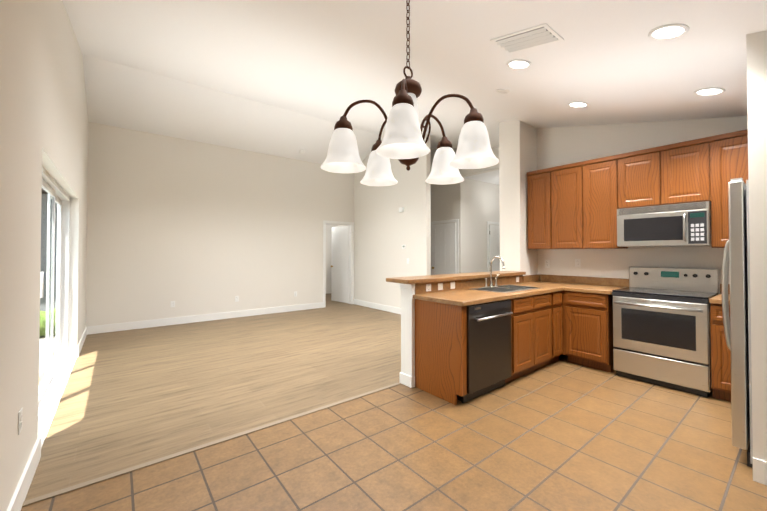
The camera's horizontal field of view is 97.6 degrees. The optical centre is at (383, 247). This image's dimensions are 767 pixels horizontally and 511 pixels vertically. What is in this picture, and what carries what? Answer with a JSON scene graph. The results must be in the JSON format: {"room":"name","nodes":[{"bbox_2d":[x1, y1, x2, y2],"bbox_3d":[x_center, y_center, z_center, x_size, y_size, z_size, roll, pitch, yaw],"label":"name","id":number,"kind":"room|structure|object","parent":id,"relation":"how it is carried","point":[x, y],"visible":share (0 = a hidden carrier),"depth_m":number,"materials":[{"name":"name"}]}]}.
{"room":"kitchen","nodes":[
{"label":"kitchen","id":0,"kind":"room"},
{"bbox_2d":[0,0,87,510],"bbox_3d":[-2.158,-0.735,1.936,0.200,4.200,9.350,1,-1,-38],"label":"wall","id":1,"kind":"structure","parent":0,"point":[43,103],"depth_m":1.89,"materials":[{"name":"paint"}]},
{"bbox_2d":[18,408,22,434],"bbox_3d":[-1.905,0.913,1.762,0.008,0.115,0.072,1,-1,-38],"label":"electrical outlet","id":2,"kind":"object","parent":1,"relation":"attached to","point":[20,415],"visible":0.98,"depth_m":1.75,"materials":[{"name":"white plastic"}]},
{"bbox_2d":[7,437,40,510],"bbox_3d":[-0.755,1.277,0.307,0.015,0.130,4.800,1,-1,-38],"label":"baseboard","id":3,"kind":"structure","parent":1,"relation":"attached to","point":[27,476],"depth_m":1.84,"materials":[{"name":"white wood"}]},
{"bbox_2d":[38,166,69,419],"bbox_3d":[-3.191,0.368,3.162,0.110,2.028,2.676,1,-1,-38],"label":"sliding door","id":4,"kind":"structure","parent":1,"relation":"in","point":[55,191],"depth_m":3.63,"materials":[{"name":"white plastic"}]},
{"bbox_2d":[42,148,78,347],"bbox_3d":[-3.115,0.365,3.223,0.084,2.024,2.678,1,-1,-38],"label":"trim","id":5,"kind":"structure","parent":1,"relation":"attached to","point":[50,167],"depth_m":4.26,"materials":[{"name":"white wood"}]},
{"bbox_2d":[73,326,87,356],"bbox_3d":[-4.356,1.341,4.837,0.040,0.130,1.445,1,-1,-38],"label":"baseboard","id":6,"kind":"structure","parent":1,"relation":"attached to","point":[76,350],"depth_m":4.51,"materials":[{"name":"white wood"}]},
{"bbox_2d":[25,293,400,500],"bbox_3d":[-0.747,1.490,7.236,9.150,0.100,7.140,1,-1,-38],"label":"floor","id":7,"kind":"structure","parent":0,"point":[132,398],"depth_m":3.50,"materials":[{"name":"beige wood"}]},
{"bbox_2d":[38,357,76,447],"bbox_3d":[-3.115,1.380,3.208,0.084,0.006,2.676,1,-1,-38],"label":"threshold","id":8,"kind":"object","parent":7,"relation":"on","point":[47,415],"visible":0.64,"depth_m":2.99,"materials":[{"name":"white"}]},
{"bbox_2d":[22,383,399,506],"bbox_3d":[-0.881,1.371,2.588,2.650,0.007,0.045,1,-1,-38],"label":"transition strip","id":9,"kind":"object","parent":7,"relation":"on","point":[81,485],"depth_m":2.22,"materials":[{"name":"brown wood"}]},
{"bbox_2d":[86,122,353,326],"bbox_3d":[-2.361,-0.656,7.501,6.790,4.200,0.130,1,-1,-38],"label":"wall","id":10,"kind":"structure","parent":0,"point":[190,227],"depth_m":6.46,"materials":[{"name":"paint"}]},
{"bbox_2d":[88,302,322,334],"bbox_3d":[-3.143,1.369,6.760,4.280,0.130,0.015,1,-1,-38],"label":"baseboard","id":11,"kind":"structure","parent":10,"relation":"attached to","point":[234,314],"depth_m":6.39,"materials":[{"name":"white wood"}]},
{"bbox_2d":[323,220,353,307],"bbox_3d":[-1.151,0.405,8.431,0.890,2.105,0.148,1,-1,-38],"label":"door frame","id":12,"kind":"structure","parent":10,"relation":"attached to","point":[351,268],"depth_m":8.61,"materials":[{"name":"white wood"}]},
{"bbox_2d":[331,226,348,302],"bbox_3d":[-1.178,0.449,8.965,0.190,2.008,0.725,1,-1,-38],"label":"door","id":13,"kind":"structure","parent":10,"relation":"in","point":[339,261],"depth_m":8.96,"materials":[{"name":"white wood"}]},
{"bbox_2d":[354,299,400,313],"bbox_3d":[0.047,1.381,7.633,0.015,0.130,2.605,1,-1,-38],"label":"baseboard","id":14,"kind":"structure","parent":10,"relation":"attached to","point":[392,309],"depth_m":7.83,"materials":[{"name":"white wood"}]},
{"bbox_2d":[326,224,337,293],"bbox_3d":[-2.559,0.134,10.310,2.800,2.700,0.100,1,-1,-38],"label":"wall","id":15,"kind":"structure","parent":0,"point":[328,253],"depth_m":10.87,"materials":[{"name":"paint"}]},
{"bbox_2d":[354,134,430,307],"bbox_3d":[0.095,-0.653,7.710,0.120,4.200,2.590,1,-1,-38],"label":"wall","id":16,"kind":"structure","parent":0,"point":[385,229],"depth_m":7.49,"materials":[{"name":"paint"}]},
{"bbox_2d":[21,354,766,510],"bbox_3d":[1.484,1.411,1.638,5.700,0.100,4.410,1,-1,-38],"label":"floor","id":17,"kind":"structure","parent":0,"point":[562,433],"depth_m":2.16,"materials":[{"name":"beige tile"}]},
{"bbox_2d":[457,299,512,402],"bbox_3d":[0.858,0.949,3.306,0.670,0.864,0.588,1,-1,-38],"label":"dishwasher","id":18,"kind":"object","parent":17,"relation":"on","point":[488,346],"visible":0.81,"depth_m":3.09,"materials":[{"name":"black metal"}]},
{"bbox_2d":[462,297,565,382],"bbox_3d":[1.549,1.033,3.939,1.170,0.718,0.606,1,-1,-38],"label":"base cabinet","id":19,"kind":"object","parent":17,"relation":"on","point":[538,330],"depth_m":3.60,"materials":[{"name":"brown wood"}]},
{"bbox_2d":[514,290,557,300],"bbox_3d":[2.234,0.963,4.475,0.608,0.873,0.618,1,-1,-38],"label":"base cabinet","id":20,"kind":"object","parent":17,"relation":"on","point":[549,296],"depth_m":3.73,"materials":[{"name":"brown wood"}]},
{"bbox_2d":[558,289,613,371],"bbox_3d":[2.544,0.957,4.068,0.626,0.873,0.505,1,-1,-38],"label":"base cabinet","id":21,"kind":"object","parent":17,"relation":"on","point":[588,317],"depth_m":3.83,"materials":[{"name":"brown wood"}]},
{"bbox_2d":[413,285,561,304],"bbox_3d":[1.238,0.507,3.690,1.935,0.065,0.623,1,-1,-38],"label":"countertop","id":22,"kind":"structure","parent":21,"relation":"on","point":[452,296],"depth_m":3.30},
{"bbox_2d":[484,256,504,287],"bbox_3d":[1.347,0.287,3.964,0.276,0.368,0.213,1,-1,-38],"label":"faucet","id":23,"kind":"object","parent":22,"relation":"on","point":[491,284],"visible":1,"depth_m":4.00,"materials":[{"name":"silver metal"}]},
{"bbox_2d":[469,285,539,292],"bbox_3d":[1.407,0.559,3.859,0.784,0.177,0.454,1,-1,-38],"label":"sink","id":24,"kind":"object","parent":22,"relation":"in","point":[506,288],"visible":0.31,"depth_m":3.93,"materials":[{"name":"silver metal"}]},
{"bbox_2d":[522,281,628,292],"bbox_3d":[2.374,0.503,4.276,0.643,0.039,1.113,1,-1,-38],"label":"countertop","id":25,"kind":"structure","parent":21,"relation":"on","point":[566,285],"depth_m":4.06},
{"bbox_2d":[612,266,718,396],"bbox_3d":[2.937,0.803,3.517,0.692,1.161,0.756,1,-1,-38],"label":"range","id":26,"kind":"object","parent":17,"relation":"on","point":[661,328],"visible":1,"depth_m":3.36,"materials":[{"name":"silver metal"}]},
{"bbox_2d":[709,301,730,401],"bbox_3d":[3.277,0.944,3.142,0.626,0.873,0.232,1,-1,-38],"label":"base cabinet","id":27,"kind":"object","parent":17,"relation":"on","point":[720,353],"depth_m":3.00,"materials":[{"name":"brown wood"}]},
{"bbox_2d":[710,293,729,304],"bbox_3d":[3.549,0.482,2.791,0.643,0.039,1.135,1,-1,-38],"label":"countertop","id":28,"kind":"structure","parent":27,"relation":"on","point":[716,300],"depth_m":3.02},
{"bbox_2d":[722,178,752,467],"bbox_3d":[2.834,0.461,2.105,0.900,1.806,0.987,1,-1,-38],"label":"refrigerator","id":29,"kind":"object","parent":17,"relation":"on","point":[736,268],"visible":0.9,"depth_m":2.13,"materials":[{"name":"grey metal"}]},
{"bbox_2d":[62,0,766,163],"bbox_3d":[0.625,-1.921,5.590,9.200,1.795,11.700,1,-1,-38],"label":"ceiling","id":30,"kind":"structure","parent":0,"point":[287,78],"depth_m":3.24,"materials":[{"name":"paint"}]},
{"bbox_2d":[321,0,498,185],"bbox_3d":[0.106,-0.900,1.390,0.668,1.179,0.672,1,-1,-38],"label":"chandelier","id":31,"kind":"object","parent":30,"relation":"hanging from","point":[403,142],"visible":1,"depth_m":1.28,"materials":[{"name":"white glass"}]},
{"bbox_2d":[496,89,509,93],"bbox_3d":[1.275,-1.666,3.590,0.144,0.042,0.140,1,-1,-38],"label":"smoke detector","id":32,"kind":"object","parent":30,"relation":"in","point":[501,91],"visible":0.98,"depth_m":3.58,"materials":[{"name":"white plastic"}]},
{"bbox_2d":[506,59,530,69],"bbox_3d":[1.155,-1.562,2.869,0.200,0.054,0.195,1,-1,-38],"label":"recessed light","id":33,"kind":"object","parent":30,"relation":"in","point":[518,64],"visible":1,"depth_m":2.87,"materials":[{"name":"white"}]},
{"bbox_2d":[490,23,563,53],"bbox_3d":[1.035,-1.505,2.441,0.270,0.112,0.420,1,-1,-38],"label":"ceiling vent","id":34,"kind":"object","parent":30,"relation":"in","point":[533,37],"visible":0.98,"depth_m":2.41,"materials":[{"name":"white metal"}]},
{"bbox_2d":[568,102,588,107],"bbox_3d":[2.123,-1.555,3.660,0.200,0.054,0.195,1,-1,-38],"label":"recessed light","id":35,"kind":"object","parent":30,"relation":"in","point":[578,104],"visible":1,"depth_m":3.66,"materials":[{"name":"white"}]},
{"bbox_2d":[648,24,688,40],"bbox_3d":[1.778,-1.342,2.096,0.200,0.054,0.195,1,-1,-38],"label":"recessed light","id":36,"kind":"object","parent":30,"relation":"in","point":[667,32],"visible":0.98,"depth_m":2.09,"materials":[{"name":"white"}]},
{"bbox_2d":[694,87,724,95],"bbox_3d":[2.778,-1.326,2.862,0.200,0.054,0.195,1,-1,-38],"label":"recessed light","id":37,"kind":"object","parent":30,"relation":"in","point":[711,91],"visible":0.96,"depth_m":2.86,"materials":[{"name":"white"}]},
{"bbox_2d":[431,147,499,272],"bbox_3d":[1.791,-0.652,7.822,0.120,4.200,4.780,1,-1,-38],"label":"wall","id":38,"kind":"structure","parent":0,"point":[472,205],"depth_m":7.52,"materials":[{"name":"paint"}]},
{"bbox_2d":[432,223,455,274],"bbox_3d":[1.433,0.436,8.078,0.097,2.008,0.740,1,-1,-38],"label":"hall door","id":39,"kind":"structure","parent":38,"relation":"in","point":[443,248],"depth_m":8.07,"materials":[{"name":"white wood"}]},
{"bbox_2d":[431,219,458,274],"bbox_3d":[1.467,0.400,8.105,0.018,2.105,0.880,1,-1,-38],"label":"door frame","id":40,"kind":"structure","parent":38,"relation":"attached to","point":[457,239],"depth_m":7.81,"materials":[{"name":"white wood"}]},
{"bbox_2d":[487,221,499,271],"bbox_3d":[2.925,0.407,8.622,0.880,2.105,0.018,1,-1,-38],"label":"door frame","id":41,"kind":"structure","parent":38,"relation":"attached to","point":[494,223],"depth_m":8.37,"materials":[{"name":"white wood"}]},
{"bbox_2d":[489,225,499,271],"bbox_3d":[2.948,0.443,8.584,0.751,2.008,0.097,1,-1,-38],"label":"hall door","id":42,"kind":"structure","parent":38,"relation":"in","point":[494,240],"depth_m":8.51,"materials":[{"name":"white wood"}]},
{"bbox_2d":[464,170,498,184],"bbox_3d":[3.071,-1.689,7.992,2.080,0.120,1.235,1,-1,-38],"label":"ceiling","id":43,"kind":"structure","parent":0,"point":[492,177],"depth_m":7.84,"materials":[{"name":"paint"}]},
{"bbox_2d":[499,121,537,274],"bbox_3d":[1.981,-0.693,4.924,0.480,4.200,0.320,1,-1,-38],"label":"wall","id":44,"kind":"structure","parent":0,"point":[517,151],"depth_m":4.76,"materials":[{"name":"paint"}]},
{"bbox_2d":[414,273,541,292],"bbox_3d":[1.294,0.425,4.119,2.493,0.113,0.020,1,-1,-38],"label":"backsplash","id":45,"kind":"structure","parent":44,"relation":"attached to","point":[467,282],"depth_m":3.89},
{"bbox_2d":[426,284,430,290],"bbox_3d":[0.466,0.415,3.455,0.075,0.075,0.008,1,-1,-38],"label":"outlet","id":46,"kind":"object","parent":45,"relation":"attached to","point":[428,287],"visible":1,"depth_m":3.45,"materials":[{"name":"white plastic"}]},
{"bbox_2d":[438,283,442,289],"bbox_3d":[0.607,0.416,3.567,0.075,0.075,0.008,1,-1,-38],"label":"outlet","id":47,"kind":"object","parent":45,"relation":"attached to","point":[440,286],"visible":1,"depth_m":3.56,"materials":[{"name":"white plastic"}]},
{"bbox_2d":[450,282,454,288],"bbox_3d":[0.763,0.418,3.691,0.075,0.075,0.008,1,-1,-38],"label":"outlet","id":48,"kind":"object","parent":45,"relation":"attached to","point":[452,285],"visible":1,"depth_m":3.68,"materials":[{"name":"white plastic"}]},
{"bbox_2d":[537,116,747,293],"bbox_3d":[3.212,-0.708,3.852,0.120,4.200,3.530,1,-1,-38],"label":"wall","id":49,"kind":"structure","parent":0,"point":[558,146],"depth_m":4.13,"materials":[{"name":"paint"}]},
{"bbox_2d":[527,169,549,248],"bbox_3d":[2.252,-0.506,4.692,0.336,1.060,0.333,1,-1,-38],"label":"upper cabinet","id":50,"kind":"object","parent":49,"relation":"attached to","point":[538,182],"depth_m":4.58,"materials":[{"name":"brown wood"}]},
{"bbox_2d":[545,260,549,267],"bbox_3d":[2.351,0.236,4.821,0.008,0.115,0.072,1,-1,-38],"label":"electrical outlet","id":51,"kind":"object","parent":49,"relation":"attached to","point":[547,263],"visible":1,"depth_m":4.82,"materials":[{"name":"white plastic"}]},
{"bbox_2d":[550,162,581,248],"bbox_3d":[2.476,-0.510,4.408,0.336,1.060,0.390,1,-1,-38],"label":"upper cabinet","id":52,"kind":"object","parent":49,"relation":"attached to","point":[577,205],"depth_m":4.30,"materials":[{"name":"brown wood"}]},
{"bbox_2d":[575,259,580,266],"bbox_3d":[2.606,0.211,4.500,0.008,0.115,0.072,1,-1,-38],"label":"electrical outlet","id":53,"kind":"object","parent":49,"relation":"attached to","point":[577,262],"visible":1,"depth_m":4.50,"materials":[{"name":"white plastic"}]},
{"bbox_2d":[582,157,627,248],"bbox_3d":[2.712,-0.514,4.110,0.336,1.060,0.370,1,-1,-38],"label":"upper cabinet","id":54,"kind":"object","parent":49,"relation":"attached to","point":[600,175],"depth_m":4.00,"materials":[{"name":"brown wood"}]},
{"bbox_2d":[542,274,729,292],"bbox_3d":[3.209,0.425,3.724,0.020,0.100,3.018,1,-1,-38],"label":"backsplash","id":55,"kind":"structure","parent":49,"relation":"attached to","point":[573,280],"depth_m":4.37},
{"bbox_2d":[618,149,659,208],"bbox_3d":[2.948,-0.746,3.815,0.336,0.605,0.390,1,-1,-38],"label":"upper cabinet","id":56,"kind":"object","parent":49,"relation":"attached to","point":[637,172],"depth_m":3.71,"materials":[{"name":"brown wood"}]},
{"bbox_2d":[658,137,713,204],"bbox_3d":[3.187,-0.750,3.514,0.336,0.605,0.380,1,-1,-38],"label":"upper cabinet","id":57,"kind":"object","parent":49,"relation":"attached to","point":[684,175],"depth_m":3.40,"materials":[{"name":"brown wood"}]},
{"bbox_2d":[617,201,710,246],"bbox_3d":[3.017,-0.225,3.620,0.456,0.428,0.760,1,-1,-38],"label":"over-the-range microwave","id":58,"kind":"object","parent":57,"relation":"attached to","point":[683,224],"visible":1,"depth_m":3.47,"materials":[{"name":"silver metal"}]},
{"bbox_2d":[710,129,747,247],"bbox_3d":[3.421,-0.527,3.214,0.336,1.060,0.375,1,-1,-38],"label":"upper cabinet","id":59,"kind":"object","parent":49,"relation":"attached to","point":[728,151],"depth_m":3.18,"materials":[{"name":"brown wood"}]},
{"bbox_2d":[746,31,766,461],"bbox_3d":[2.855,-0.745,1.242,0.120,4.200,2.040,1,-1,-38],"label":"wall","id":60,"kind":"structure","parent":0,"point":[756,46],"depth_m":1.97,"materials":[{"name":"paint"}]},
{"bbox_2d":[753,457,766,484],"bbox_3d":[2.756,1.290,1.230,0.015,0.130,1.890,1,-1,-38],"label":"baseboard","id":61,"kind":"structure","parent":60,"relation":"attached to","point":[759,466],"depth_m":1.94,"materials":[{"name":"white wood"}]},
{"bbox_3d":[1.061,0.881,4.033,2.040,1.028,0.140,1,-1,-38],"label":"wall","id":62,"kind":"structure","parent":0,"visible":0},
{"bbox_2d":[400,283,414,387],"bbox_3d":[0.239,0.872,3.384,0.054,1.028,0.182,1,-1,-38],"label":"trim","id":63,"kind":"structure","parent":62,"relation":"attached to","point":[407,375],"depth_m":3.35,"materials":[{"name":"white paint"}]},
{"label":"outside","id":64,"kind":"structure","parent":0,"visible":0},
{"bbox_2d":[39,336,55,374],"bbox_3d":[-6.161,1.409,0.107,8.310,0.100,16.000,1,-1,-38],"label":"ground","id":65,"kind":"structure","parent":64,"point":[42,350],"depth_m":4.63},
{"bbox_2d":[39,308,55,336],"bbox_3d":[-5.950,1.128,4.907,2.092,0.599,0.673,1,-1,-38],"label":"bush","id":66,"kind":"object","parent":65,"relation":"on","point":[43,323],"depth_m":5.29,"materials":[{"name":"green plant"}]},
{"bbox_2d":[40,190,56,310],"bbox_3d":[-6.666,-0.229,5.152,2.650,3.320,0.700,1,-1,-38],"label":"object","id":67,"kind":"object","parent":65,"relation":"on","point":[44,221],"depth_m":5.83,"materials":[{"name":"grey"}]}
]}

